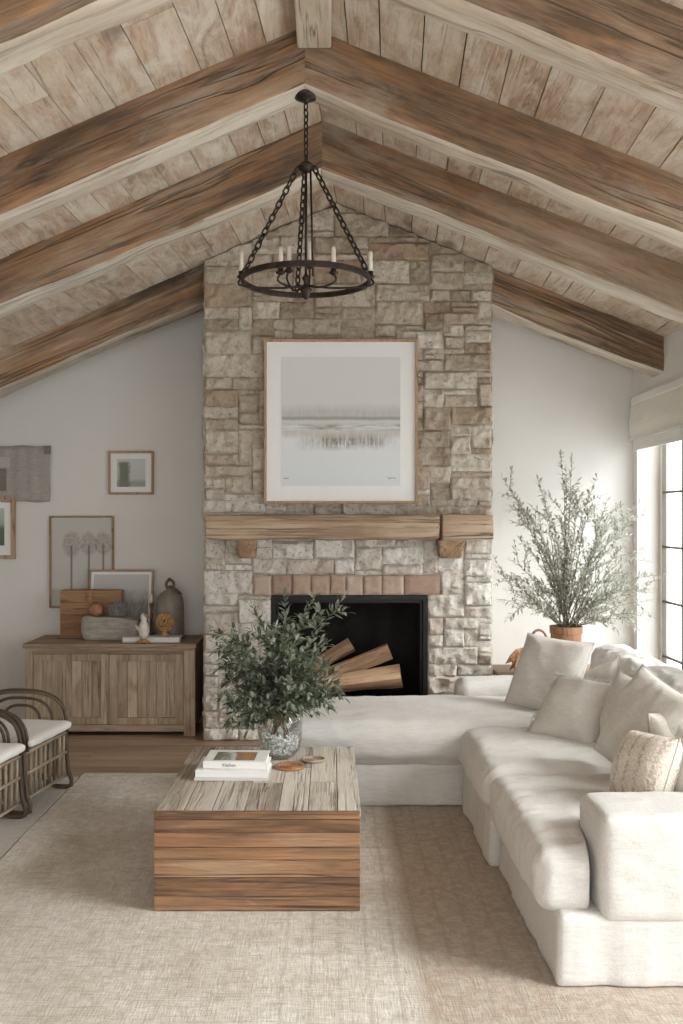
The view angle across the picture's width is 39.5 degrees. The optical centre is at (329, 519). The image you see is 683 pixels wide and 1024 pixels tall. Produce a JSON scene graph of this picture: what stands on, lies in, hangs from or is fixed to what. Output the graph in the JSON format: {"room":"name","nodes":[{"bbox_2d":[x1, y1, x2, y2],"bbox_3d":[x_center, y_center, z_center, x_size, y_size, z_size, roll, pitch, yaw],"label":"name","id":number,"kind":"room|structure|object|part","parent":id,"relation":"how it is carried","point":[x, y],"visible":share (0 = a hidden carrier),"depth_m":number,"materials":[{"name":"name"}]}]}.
{"room":"living room","nodes":[
{"label":"living room","id":0,"kind":"room"},
{"bbox_2d":[0,723,265,859],"bbox_3d":[-0.443,1.510,2.200,6.315,0.120,9.999,0,0,0],"label":"floor","id":1,"kind":"structure","parent":0,"point":[89,752],"depth_m":6.00,"materials":[{"name":"brown wood"}]},
{"bbox_2d":[0,776,78,858],"bbox_3d":[-2.304,1.444,3.280,1.801,0.008,4.170,0,0,0],"label":"rug","id":2,"kind":"object","parent":1,"relation":"on","point":[12,830],"visible":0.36,"depth_m":4.62,"materials":[{"name":"beige fabric"}]},
{"bbox_2d":[0,712,27,818],"bbox_3d":[-1.819,1.077,4.390,0.668,0.725,0.499,0,0,9],"label":"rattan chair","id":3,"kind":"object","parent":2,"relation":"on","point":[9,752],"visible":1,"depth_m":4.51,"materials":[{"name":"brown wicker"}]},
{"bbox_3d":[-1.807,1.251,4.388,0.579,0.244,0.486,0,0,9],"label":"rail","id":4,"kind":"part","parent":3,"relation":"part of","materials":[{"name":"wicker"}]},
{"bbox_2d":[0,743,24,763],"bbox_3d":[-1.789,1.093,4.386,0.609,0.067,0.463,0,0,9],"label":"seat cushion","id":5,"kind":"object","parent":3,"relation":"on","point":[9,752],"depth_m":4.46,"materials":[{"name":"white fabric"}]},
{"bbox_3d":[-1.543,1.277,4.584,0.181,0.324,0.023,0,0,9],"label":"leg","id":6,"kind":"part","parent":3,"relation":"part of","materials":[{"name":"wicker"}]},
{"bbox_2d":[0,688,72,814],"bbox_3d":[-1.739,1.077,4.905,0.668,0.725,0.499,0,0,9],"label":"rattan chair","id":7,"kind":"object","parent":2,"relation":"on","point":[35,733],"visible":0.84,"depth_m":4.89,"materials":[{"name":"brown wicker"}]},
{"bbox_3d":[-1.536,1.277,4.635,0.181,0.324,0.023,0,0,9],"label":"leg","id":8,"kind":"part","parent":7,"relation":"part of","materials":[{"name":"wicker"}]},
{"bbox_3d":[-1.727,1.251,4.903,0.579,0.244,0.486,0,0,9],"label":"rail","id":9,"kind":"part","parent":7,"relation":"part of","materials":[{"name":"wicker"}]},
{"bbox_2d":[0,718,70,747],"bbox_3d":[-1.709,1.093,4.901,0.609,0.067,0.463,0,0,9],"label":"seat cushion","id":10,"kind":"object","parent":7,"relation":"on","point":[40,733],"depth_m":4.84,"materials":[{"name":"white fabric"}]},
{"bbox_3d":[-1.732,1.125,4.904,0.574,0.022,0.487,0,0,9],"label":"seat frame","id":11,"kind":"part","parent":7,"relation":"part of","materials":[{"name":"wicker"}]},
{"bbox_3d":[-1.463,1.277,5.099,0.181,0.324,0.023,0,0,9],"label":"leg","id":12,"kind":"part","parent":7,"relation":"part of","materials":[{"name":"wicker"}]},
{"bbox_2d":[22,635,203,735],"bbox_3d":[-1.475,1.139,6.605,1.164,0.621,0.510,0,0,0],"label":"sideboard","id":13,"kind":"object","parent":1,"relation":"on","point":[102,686],"visible":0.88,"depth_m":6.38,"materials":[{"name":"brown wood"}]},
{"bbox_3d":[-2.020,1.163,6.400,0.050,0.573,0.060,0,0,0],"label":"corner post","id":14,"kind":"part","parent":13,"relation":"part of","materials":[{"name":"brown wood"}]},
{"bbox_3d":[-1.738,1.137,6.397,0.509,0.474,0.030,0,0,0],"label":"door","id":15,"kind":"part","parent":13,"relation":"part of","materials":[{"name":"brown wood"}]},
{"bbox_3d":[-1.738,1.137,6.401,0.397,0.380,0.013,0,0,0],"label":"door panel","id":16,"kind":"part","parent":13,"relation":"part of","materials":[{"name":"brown wood"}]},
{"bbox_2d":[60,589,123,637],"bbox_3d":[-1.679,0.661,6.707,0.428,0.338,0.106,0,0,0],"label":"cutting board","id":17,"kind":"object","parent":13,"relation":"on","point":[74,603],"visible":0.6,"depth_m":6.66,"materials":[{"name":"brown wood"}]},
{"bbox_3d":[-1.488,0.888,6.392,1.015,0.022,0.036,0,0,0],"label":"rail","id":18,"kind":"part","parent":13,"relation":"part of","materials":[{"name":"brown wood"}]},
{"bbox_2d":[81,615,137,640],"bbox_3d":[-1.523,0.744,6.575,0.388,0.170,0.125,0,0,0],"label":"fabric basket","id":19,"kind":"object","parent":13,"relation":"on","point":[103,627],"visible":0.87,"depth_m":6.52,"materials":[{"name":"grey fabric"}]},
{"bbox_2d":[88,603,102,616],"bbox_3d":[-1.618,0.622,6.570,0.101,0.095,0.096,0,0,0],"label":"gourd","id":20,"kind":"object","parent":19,"relation":"in","point":[96,609],"visible":1,"depth_m":6.54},
{"bbox_2d":[107,601,126,617],"bbox_3d":[-1.473,0.622,6.570,0.130,0.129,0.124,0,0,0],"label":"ball","id":21,"kind":"object","parent":19,"relation":"in","point":[115,608],"visible":0.98,"depth_m":6.53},
{"bbox_2d":[89,570,153,634],"bbox_3d":[-1.507,0.594,6.845,0.465,0.470,0.090,0,0,0],"label":"framed print","id":22,"kind":"object","parent":13,"relation":"on","point":[138,585],"visible":0.48,"depth_m":6.86,"materials":[{"name":"grey paper"}]},
{"bbox_3d":[-1.488,1.397,6.392,1.015,0.045,0.036,0,0,0],"label":"rail","id":23,"kind":"part","parent":13,"relation":"part of","materials":[{"name":"brown wood"}]},
{"bbox_2d":[135,613,150,643],"bbox_3d":[-1.253,0.726,6.375,0.088,0.202,0.079,0,0,41],"label":"bird figurine","id":24,"kind":"object","parent":13,"relation":"on","point":[143,629],"visible":1,"depth_m":6.36,"materials":[{"name":"white ceramic"}]},
{"bbox_3d":[-1.231,1.137,6.385,0.498,0.474,0.030,0,0,0],"label":"door","id":25,"kind":"part","parent":13,"relation":"part of","materials":[{"name":"brown wood"}]},
{"bbox_3d":[-1.231,1.137,6.389,0.386,0.380,0.014,0,0,0],"label":"door panel","id":26,"kind":"part","parent":13,"relation":"part of","materials":[{"name":"brown wood"}]},
{"bbox_2d":[149,594,152,634],"bbox_3d":[-1.240,0.671,6.580,0.064,0.317,0.062,0,0,0],"label":"candlestick","id":27,"kind":"object","parent":13,"relation":"on","point":[150,596],"visible":0.73,"depth_m":6.57,"materials":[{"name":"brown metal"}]},
{"bbox_2d":[149,594,152,602],"bbox_3d":[-1.240,0.543,6.580,0.023,0.062,0.023,0,0,0],"label":"candle","id":28,"kind":"object","parent":27,"relation":"on","point":[150,597],"depth_m":6.57,"materials":[{"name":"white wax"}]},
{"bbox_2d":[122,635,181,642],"bbox_3d":[-1.209,0.809,6.457,0.393,0.040,0.095,0,0,0],"label":"flat book","id":29,"kind":"object","parent":13,"relation":"on","point":[127,638],"visible":1,"depth_m":6.42,"materials":[{"name":"paper"}]},
{"bbox_2d":[155,613,174,635],"bbox_3d":[-1.122,0.709,6.470,0.133,0.160,0.060,0,0,0],"label":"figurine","id":30,"kind":"object","parent":29,"relation":"on","point":[167,617],"visible":1,"depth_m":6.45,"materials":[{"name":"brown wood"}]},
{"bbox_2d":[155,578,183,638],"bbox_3d":[-1.118,0.616,6.640,0.200,0.427,0.200,0,0,0],"label":"bell","id":31,"kind":"object","parent":13,"relation":"on","point":[170,601],"visible":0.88,"depth_m":6.57,"materials":[{"name":"brown metal"}]},
{"bbox_3d":[-1.092,0.462,6.637,0.124,0.120,0.033,0,0,0],"label":"ring handle","id":32,"kind":"part","parent":31,"relation":"part of","materials":[{"name":"brown metal"}]},
{"bbox_3d":[-0.943,1.163,6.400,0.075,0.573,0.060,0,0,0],"label":"corner post","id":33,"kind":"part","parent":13,"relation":"part of","materials":[{"name":"brown wood"}]},
{"bbox_2d":[0,772,682,1023],"bbox_3d":[0.276,1.443,3.321,3.356,0.011,4.250,0,0,0],"label":"area rug","id":34,"kind":"object","parent":1,"relation":"on","point":[438,934],"visible":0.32,"depth_m":3.23,"materials":[{"name":"beige carpet"}]},
{"bbox_2d":[154,747,360,910],"bbox_3d":[-0.267,1.254,3.995,0.761,0.362,1.010,0,0,0],"label":"coffee table","id":35,"kind":"object","parent":34,"relation":"on","point":[288,841],"visible":0.92,"depth_m":3.49,"materials":[{"name":"brown wood"}]},
{"bbox_2d":[194,764,271,780],"bbox_3d":[-0.406,1.067,4.022,0.306,0.011,0.236,0,0,0],"label":"book","id":36,"kind":"object","parent":35,"relation":"on","point":[195,778],"visible":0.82,"depth_m":3.90,"materials":[{"name":"paper"}]},
{"bbox_2d":[195,756,270,777],"bbox_3d":[-0.405,1.046,4.025,0.296,0.030,0.230,0,0,1],"label":"book","id":37,"kind":"object","parent":36,"relation":"on","point":[200,772],"visible":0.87,"depth_m":3.91,"materials":[{"name":"paper"}]},
{"bbox_2d":[203,750,269,768],"bbox_3d":[-0.393,1.015,4.032,0.260,0.031,0.196,0,0,2],"label":"book","id":38,"kind":"object","parent":37,"relation":"on","point":[215,759],"visible":1,"depth_m":3.96,"materials":[{"name":"paper"}]},
{"bbox_2d":[213,752,257,759],"bbox_3d":[-0.398,1.000,4.024,0.172,0.001,0.138,0,0,2],"label":"photo","id":39,"kind":"object","parent":38,"relation":"on","point":[216,755],"depth_m":4.02},
{"bbox_3d":[-0.269,1.255,3.501,0.757,0.362,0.022,0,0,0],"label":"panel","id":40,"kind":"part","parent":35,"relation":"part of","materials":[{"name":"brown wood"}]},
{"bbox_2d":[258,712,301,759],"bbox_3d":[-0.226,0.952,4.300,0.203,0.243,0.203,0,0,0],"label":"glass vase","id":41,"kind":"object","parent":35,"relation":"on","point":[274,743],"visible":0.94,"depth_m":4.26,"materials":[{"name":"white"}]},
{"bbox_2d":[209,586,355,739],"bbox_3d":[-0.222,0.646,4.292,0.663,0.686,0.460,0,0,-6],"label":"leafy branches","id":42,"kind":"object","parent":41,"relation":"in","point":[279,690],"visible":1,"depth_m":4.23,"materials":[{"name":"green plant"}]},
{"bbox_2d":[274,761,305,770],"bbox_3d":[-0.173,1.067,4.120,0.135,0.011,0.135,0,0,0],"label":"coaster","id":43,"kind":"object","parent":35,"relation":"on","point":[286,765],"visible":1,"depth_m":4.11,"materials":[{"name":"orange wood"}]},
{"bbox_2d":[302,755,325,763],"bbox_3d":[-0.072,1.067,4.235,0.108,0.011,0.108,0,0,0],"label":"coaster","id":44,"kind":"object","parent":35,"relation":"on","point":[313,759],"visible":1,"depth_m":4.23,"materials":[{"name":"wood"}]},
{"bbox_3d":[-0.269,1.268,4.489,0.757,0.336,0.022,0,0,0],"label":"panel","id":45,"kind":"part","parent":35,"relation":"part of","materials":[{"name":"beige wood"}]},
{"bbox_2d":[287,644,682,986],"bbox_3d":[0.833,1.064,4.330,2.129,0.744,2.844,0,0,0],"label":"sectional sofa","id":46,"kind":"object","parent":34,"relation":"on","point":[594,874],"visible":0.65,"depth_m":3.52,"materials":[{"name":"beige fabric"}]},
{"bbox_2d":[287,695,537,764],"bbox_3d":[0.691,1.125,5.128,1.849,0.276,0.820,0,0,0],"label":"cushion","id":47,"kind":"object","parent":46,"relation":"on","point":[409,729],"depth_m":4.77,"materials":[{"name":"beige fabric"}]},
{"bbox_3d":[1.312,1.094,5.627,1.156,0.337,0.250,0,0,0],"label":"arm","id":48,"kind":"part","parent":46,"relation":"part of","materials":[{"name":"beige fabric"}]},
{"bbox_2d":[458,727,611,809],"bbox_3d":[1.117,1.125,4.303,0.998,0.246,0.887,0,0,0],"label":"seat cushion","id":49,"kind":"object","parent":46,"relation":"on","point":[485,754],"depth_m":4.13,"materials":[{"name":"beige fabric"}]},
{"bbox_2d":[504,633,594,709],"bbox_3d":[1.166,0.829,5.080,0.260,0.401,0.435,0,0,-37],"label":"throw pillow","id":50,"kind":"object","parent":46,"relation":"on","point":[540,656],"visible":0.69,"depth_m":5.04,"materials":[{"name":"beige fabric"}]},
{"bbox_2d":[490,774,609,910],"bbox_3d":[1.124,1.139,3.429,0.980,0.253,0.944,0,0,0],"label":"seat cushion","id":51,"kind":"object","parent":46,"relation":"on","point":[539,823],"depth_m":3.17,"materials":[{"name":"beige fabric"}]},
{"bbox_2d":[525,671,612,742],"bbox_3d":[1.152,0.907,4.497,0.315,0.319,0.411,0,0,-42],"label":"throw pillow","id":52,"kind":"object","parent":46,"relation":"on","point":[572,708],"visible":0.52,"depth_m":4.44,"materials":[{"name":"beige fabric"}]},
{"bbox_2d":[583,656,618,681],"bbox_3d":[1.392,0.875,4.920,0.209,0.328,0.336,0,0,7],"label":"throw pillow","id":53,"kind":"object","parent":46,"relation":"on","point":[608,670],"visible":0.24,"depth_m":4.91,"materials":[{"name":"beige fabric"}]},
{"bbox_2d":[599,670,632,732],"bbox_3d":[1.328,0.872,4.270,0.177,0.350,0.334,0,0,-12],"label":"throw pillow","id":54,"kind":"object","parent":46,"relation":"on","point":[621,679],"visible":0.27,"depth_m":4.30,"materials":[{"name":"beige fabric"}]},
{"bbox_2d":[589,644,663,676],"bbox_3d":[1.587,0.865,5.119,0.286,0.349,0.766,0,0,0],"label":"cushion","id":55,"kind":"object","parent":46,"relation":"on","point":[630,660],"depth_m":5.02,"materials":[{"name":"white fabric"}]},
{"bbox_3d":[1.360,1.079,3.067,1.054,0.348,0.319,0,0,0],"label":"arm","id":56,"kind":"part","parent":46,"relation":"part of","materials":[{"name":"beige fabric"}]},
{"bbox_2d":[594,663,682,762],"bbox_3d":[1.235,0.819,3.759,0.230,0.448,0.492,0,0,-12],"label":"throw pillow","id":57,"kind":"object","parent":46,"relation":"on","point":[646,693],"visible":0.65,"depth_m":3.75,"materials":[{"name":"beige fabric"}]},
{"bbox_2d":[609,729,682,791],"bbox_3d":[1.136,0.896,3.421,0.199,0.266,0.294,0,0,-18],"label":"throw pillow","id":58,"kind":"object","parent":46,"relation":"on","point":[643,761],"visible":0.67,"depth_m":3.33,"materials":[{"name":"beige fabric"}]},
{"bbox_2d":[634,665,682,693],"bbox_3d":[1.586,0.866,4.364,0.286,0.350,0.772,0,0,0],"label":"cushion","id":59,"kind":"object","parent":46,"relation":"on","point":[673,676],"depth_m":4.39,"materials":[{"name":"white fabric"}]},
{"bbox_2d":[648,713,674,737],"bbox_3d":[1.340,0.881,3.642,0.306,0.304,0.138,0,0,-28],"label":"throw pillow","id":60,"kind":"object","parent":46,"relation":"on","point":[657,724],"visible":0.25,"depth_m":3.57,"materials":[{"name":"beige fabric"}]},
{"bbox_2d":[674,725,682,791],"bbox_3d":[1.302,0.896,3.350,0.192,0.277,0.305,0,0,-26],"label":"throw pillow","id":61,"kind":"object","parent":46,"relation":"on","point":[679,786],"visible":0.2,"depth_m":3.33,"materials":[{"name":"white fabric"}]},
{"bbox_2d":[201,203,493,740],"bbox_3d":[0.117,-0.310,6.473,1.942,3.528,0.925,0,0,0],"label":"stone fireplace","id":62,"kind":"object","parent":1,"relation":"on","point":[417,578],"depth_m":6.23,"materials":[{"name":"stone"}]},
{"bbox_2d":[264,339,417,503],"bbox_3d":[0.071,-0.641,6.185,0.999,1.070,0.040,0,0,0],"label":"framed landscape","id":63,"kind":"object","parent":62,"relation":"attached to","point":[341,415],"visible":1,"depth_m":6.18,"materials":[{"name":"white paper"}]},
{"bbox_2d":[282,357,399,485],"bbox_3d":[0.071,-0.641,6.181,0.771,0.836,0.002,0,0,0],"label":"print","id":64,"kind":"object","parent":63,"relation":"attached to","point":[341,415],"depth_m":6.18},
{"bbox_2d":[204,514,493,540],"bbox_3d":[0.120,0.045,6.129,1.849,0.174,0.237,0,0,0],"label":"mantel shelf","id":65,"kind":"object","parent":62,"relation":"attached to","point":[217,527],"depth_m":6.02,"materials":[{"name":"brown wood"}]},
{"bbox_3d":[0.128,0.873,6.269,1.031,0.755,0.064,0,0,0],"label":"firebox frame","id":66,"kind":"part","parent":62,"relation":"part of","materials":[{"name":"black metal"}]},
{"bbox_2d":[319,664,402,693],"bbox_3d":[0.190,1.073,6.355,0.592,0.218,0.141,0,0,6],"label":"log","id":67,"kind":"object","parent":62,"relation":"on","point":[385,677],"visible":0.73,"depth_m":6.32,"materials":[{"name":"brown wood"}]},
{"bbox_3d":[0.200,1.208,6.477,0.520,0.045,0.326,0,0,0],"label":"fire grate","id":68,"kind":"part","parent":62,"relation":"part of","materials":[{"name":"black metal"}]},
{"bbox_3d":[0.200,1.226,6.620,0.520,0.008,0.016,0,0,0],"label":"rail","id":69,"kind":"part","parent":62,"relation":"part of","materials":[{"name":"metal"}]},
{"bbox_3d":[-0.231,1.124,6.451,0.278,0.105,0.097,-12,0,2],"label":"log","id":70,"kind":"object","parent":62,"relation":"in","visible":0},
{"bbox_2d":[314,643,392,676],"bbox_3d":[0.119,1.007,6.519,0.624,0.330,0.124,0,0,1],"label":"log","id":71,"kind":"object","parent":70,"relation":"on","point":[381,654],"visible":0.58,"depth_m":6.46,"materials":[{"name":"brown wood"}]},
{"bbox_2d":[301,638,354,675],"bbox_3d":[-0.026,0.976,6.611,0.413,0.304,0.093,0,0,-6],"label":"log","id":72,"kind":"object","parent":71,"relation":"on","point":[344,648],"visible":0.51,"depth_m":6.59,"materials":[{"name":"brown wood"}]},
{"bbox_2d":[492,664,589,674],"bbox_3d":[1.585,1.222,6.250,0.990,0.455,0.600,0,0,0],"label":"side table","id":73,"kind":"object","parent":1,"relation":"on","point":[498,669],"visible":0.06,"depth_m":6.32,"materials":[{"name":"brown wood"}]},
{"bbox_2d":[505,647,522,674],"bbox_3d":[1.228,0.875,5.958,0.301,0.212,0.111,0,0,-33],"label":"dried leaves","id":74,"kind":"object","parent":73,"relation":"on","point":[514,657],"visible":0.3,"depth_m":5.89,"materials":[{"name":"brown plant"}]},
{"bbox_2d":[532,629,547,636],"bbox_3d":[1.325,0.846,6.080,0.218,0.300,0.218,0,0,0],"label":"wicker basket","id":75,"kind":"object","parent":73,"relation":"on","point":[536,630],"visible":0.03,"depth_m":6.07,"materials":[{"name":"brown wicker"}]},
{"bbox_2d":[492,449,668,641],"bbox_3d":[1.636,0.262,6.319,1.159,1.466,0.716,0,0,2],"label":"plant","id":76,"kind":"object","parent":73,"relation":"on","point":[560,590],"visible":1,"depth_m":6.23,"materials":[{"name":"green plant"}]},
{"bbox_3d":[1.553,0.846,6.250,0.214,0.298,0.214,0,0,0],"label":"pot","id":77,"kind":"part","parent":76,"relation":"part of","materials":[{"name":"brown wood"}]},
{"bbox_2d":[0,310,632,704],"bbox_3d":[-0.568,-0.280,7.015,5.965,3.660,0.150,0,0,0],"label":"wall","id":78,"kind":"structure","parent":0,"point":[145,392],"depth_m":6.94,"materials":[{"name":"white paint"}]},
{"bbox_2d":[0,496,15,558],"bbox_3d":[-2.426,0.054,6.920,0.265,0.461,0.030,0,0,0],"label":"framed print","id":79,"kind":"object","parent":78,"relation":"attached to","point":[7,510],"visible":1,"depth_m":6.92,"materials":[{"name":"white paper"}]},
{"bbox_2d":[0,508,3,544],"bbox_3d":[-2.426,0.050,6.917,0.109,0.272,0.002,0,0,0],"label":"print","id":80,"kind":"object","parent":79,"relation":"attached to","point":[1,509],"depth_m":6.92},
{"bbox_2d":[0,445,50,502],"bbox_3d":[-2.382,-0.335,6.912,0.704,0.416,0.025,0,0,0],"label":"wall hanging","id":81,"kind":"object","parent":78,"relation":"attached to","point":[24,470],"depth_m":6.91},
{"bbox_2d":[49,516,113,607],"bbox_3d":[-1.809,0.305,6.925,0.469,0.672,0.030,0,0,0],"label":"framed botanical print","id":82,"kind":"object","parent":78,"relation":"attached to","point":[78,545],"visible":0.77,"depth_m":6.92,"materials":[{"name":"beige paper"}]},
{"bbox_2d":[0,705,203,718],"bbox_3d":[-2.115,1.400,6.932,2.570,0.100,0.016,0,0,0],"label":"baseboard","id":83,"kind":"structure","parent":78,"relation":"attached to","point":[18,711],"depth_m":6.92,"materials":[{"name":"white paint"}]},
{"bbox_2d":[108,451,153,494],"bbox_3d":[-1.449,-0.344,6.925,0.331,0.319,0.030,0,0,0],"label":"framed print","id":84,"kind":"object","parent":78,"relation":"attached to","point":[129,472],"visible":1,"depth_m":6.92,"materials":[{"name":"white paper"}]},
{"bbox_2d":[0,0,682,350],"bbox_3d":[-0.747,-1.391,2.145,7.134,1.778,9.990,0,0,0],"label":"ceiling","id":85,"kind":"structure","parent":0,"point":[69,85],"depth_m":3.94,"materials":[{"name":"brown wood"}]},
{"bbox_2d":[0,0,177,74],"bbox_3d":[-1.788,-1.268,3.017,3.224,1.644,0.204,0,0,0],"label":"ceiling beam","id":86,"kind":"structure","parent":85,"relation":"attached to","point":[30,30],"depth_m":2.98,"materials":[{"name":"brown wood"}]},
{"bbox_2d":[0,264,203,398],"bbox_3d":[-2.118,-1.031,6.419,2.564,1.356,0.255,0,0,0],"label":"ceiling beam","id":87,"kind":"structure","parent":85,"relation":"attached to","point":[23,364],"depth_m":6.30,"materials":[{"name":"brown wood"}]},
{"bbox_2d":[0,30,304,231],"bbox_3d":[-1.752,-1.254,4.092,3.296,1.671,0.204,0,0,0],"label":"ceiling beam","id":88,"kind":"structure","parent":85,"relation":"attached to","point":[219,100],"depth_m":4.00,"materials":[{"name":"brown wood"}]},
{"bbox_2d":[237,89,374,299],"bbox_3d":[-0.104,-1.392,4.105,0.598,0.884,0.561,0,0,0],"label":"chandelier","id":89,"kind":"object","parent":88,"relation":"hanging from","point":[305,96],"visible":1,"depth_m":4.10,"materials":[{"name":"metal"}]},
{"bbox_2d":[239,250,243,270],"bbox_3d":[-0.382,-1.117,4.105,0.021,0.095,0.021,0,0,0],"label":"candle","id":90,"kind":"object","parent":89,"relation":"on","point":[241,254],"depth_m":4.10,"materials":[{"name":"white wax"}]},
{"bbox_3d":[-0.252,-1.024,4.105,0.297,0.052,0.009,0,0,0],"label":"candle arm","id":91,"kind":"part","parent":89,"relation":"part of","materials":[{"name":"metal"}]},
{"bbox_3d":[-0.258,-1.290,4.105,0.257,0.486,0.025,0,0,0],"label":"chain","id":92,"kind":"part","parent":89,"relation":"part of","materials":[{"name":"metal"}]},
{"bbox_2d":[278,246,282,260],"bbox_3d":[-0.212,-1.125,4.066,0.021,0.095,0.021,0,0,0],"label":"candle","id":93,"kind":"object","parent":89,"relation":"on","point":[280,250],"depth_m":4.06,"materials":[{"name":"white wax"}]},
{"bbox_2d":[286,245,290,260],"bbox_3d":[-0.181,-1.159,4.169,0.021,0.095,0.021,0,0,0],"label":"candle","id":94,"kind":"object","parent":89,"relation":"on","point":[288,249],"depth_m":4.16,"materials":[{"name":"white wax"}]},
{"bbox_3d":[-0.165,-1.028,4.083,0.132,0.060,0.009,0,0,-20],"label":"candle arm","id":95,"kind":"part","parent":89,"relation":"part of","materials":[{"name":"metal"}]},
{"bbox_3d":[-0.148,-1.044,4.142,0.118,0.097,0.009,0,0,40],"label":"candle arm","id":96,"kind":"part","parent":89,"relation":"part of","materials":[{"name":"metal"}]},
{"bbox_3d":[-0.130,-1.290,4.256,0.026,0.487,0.258,0,0,-10],"label":"chain","id":97,"kind":"part","parent":89,"relation":"part of","materials":[{"name":"metal"}]},
{"bbox_3d":[-0.104,-1.673,4.105,0.020,0.268,0.020,0,0,0],"label":"chain","id":98,"kind":"part","parent":89,"relation":"part of","materials":[{"name":"metal"}]},
{"bbox_2d":[307,241,310,259],"bbox_3d":[-0.092,-1.179,4.174,0.021,0.095,0.021,0,0,0],"label":"candle","id":99,"kind":"object","parent":89,"relation":"on","point":[309,242],"depth_m":4.17,"materials":[{"name":"white wax"}]},
{"bbox_3d":[-0.089,-1.290,4.107,0.042,0.470,0.015,0,0,-16],"label":"rod","id":100,"kind":"part","parent":89,"relation":"part of","materials":[{"name":"metal"}]},
{"bbox_3d":[-0.038,-1.028,4.083,0.142,0.060,0.009,0,0,18],"label":"candle arm","id":101,"kind":"part","parent":89,"relation":"part of","materials":[{"name":"metal"}]},
{"bbox_2d":[331,246,335,261],"bbox_3d":[0.015,-1.125,4.066,0.021,0.095,0.021,0,0,0],"label":"candle","id":102,"kind":"object","parent":89,"relation":"on","point":[333,250],"depth_m":4.06,"materials":[{"name":"white wax"}]},
{"bbox_3d":[0.051,-1.290,4.105,0.257,0.486,0.025,0,0,0],"label":"chain","id":103,"kind":"part","parent":89,"relation":"part of","materials":[{"name":"metal"}]},
{"bbox_3d":[0.044,-1.024,4.105,0.297,0.052,0.009,0,0,0],"label":"candle arm","id":104,"kind":"part","parent":89,"relation":"part of","materials":[{"name":"metal"}]},
{"bbox_2d":[368,251,372,270],"bbox_3d":[0.174,-1.117,4.105,0.021,0.095,0.021,0,0,0],"label":"candle","id":105,"kind":"object","parent":89,"relation":"on","point":[370,255],"depth_m":4.10,"materials":[{"name":"white wax"}]},
{"bbox_2d":[0,121,321,317],"bbox_3d":[-1.721,-1.242,5.050,3.359,1.696,0.220,0,0,0],"label":"ceiling beam","id":106,"kind":"structure","parent":85,"relation":"attached to","point":[255,179],"depth_m":4.95,"materials":[{"name":"brown wood"}]},
{"bbox_2d":[294,0,331,47],"bbox_3d":[-0.066,-2.026,3.558,0.144,0.088,0.875,0,0,0],"label":"ridge beam","id":107,"kind":"structure","parent":85,"relation":"attached to","point":[313,18],"depth_m":3.79,"materials":[{"name":"brown wood"}]},
{"bbox_2d":[305,36,682,252],"bbox_3d":[1.055,-1.497,4.091,2.320,1.187,0.196,0,0,0],"label":"ceiling beam","id":108,"kind":"structure","parent":85,"relation":"attached to","point":[381,94],"depth_m":4.00,"materials":[{"name":"brown wood"}]},
{"bbox_2d":[322,120,682,323],"bbox_3d":[1.087,-1.504,5.050,2.257,1.171,0.219,0,0,0],"label":"ceiling beam","id":109,"kind":"structure","parent":85,"relation":"attached to","point":[584,255],"depth_m":4.95,"materials":[{"name":"brown wood"}]},
{"bbox_2d":[386,0,682,116],"bbox_3d":[1.019,-1.480,3.021,2.392,1.220,0.198,0,0,0],"label":"ceiling beam","id":110,"kind":"structure","parent":85,"relation":"attached to","point":[633,48],"depth_m":2.93,"materials":[{"name":"brown wood"}]},
{"bbox_2d":[491,268,663,376],"bbox_3d":[1.643,-1.329,6.421,1.143,0.704,0.251,0,0,0],"label":"ceiling beam","id":111,"kind":"structure","parent":85,"relation":"attached to","point":[539,310],"depth_m":6.30,"materials":[{"name":"brown wood"}]},
{"bbox_2d":[633,328,682,665],"bbox_3d":[2.335,0.140,2.170,0.240,2.820,9.540,0,0,0],"label":"wall","id":112,"kind":"structure","parent":0,"point":[645,461],"depth_m":6.85,"materials":[{"name":"white paint"}]},
{"bbox_2d":[628,377,682,450],"bbox_3d":[2.183,-0.691,5.565,0.056,0.389,2.610,0,0,0],"label":"roman shade","id":113,"kind":"object","parent":112,"relation":"attached to","point":[656,414],"visible":1,"depth_m":6.29,"materials":[{"name":"fabric"}]},
{"bbox_2d":[659,440,682,669],"bbox_3d":[2.395,0.330,5.575,0.050,2.008,2.558,0,0,0],"label":"window","id":114,"kind":"structure","parent":112,"relation":"in","point":[663,449],"depth_m":6.79,"materials":[{"name":"clear glass"}]}
]}

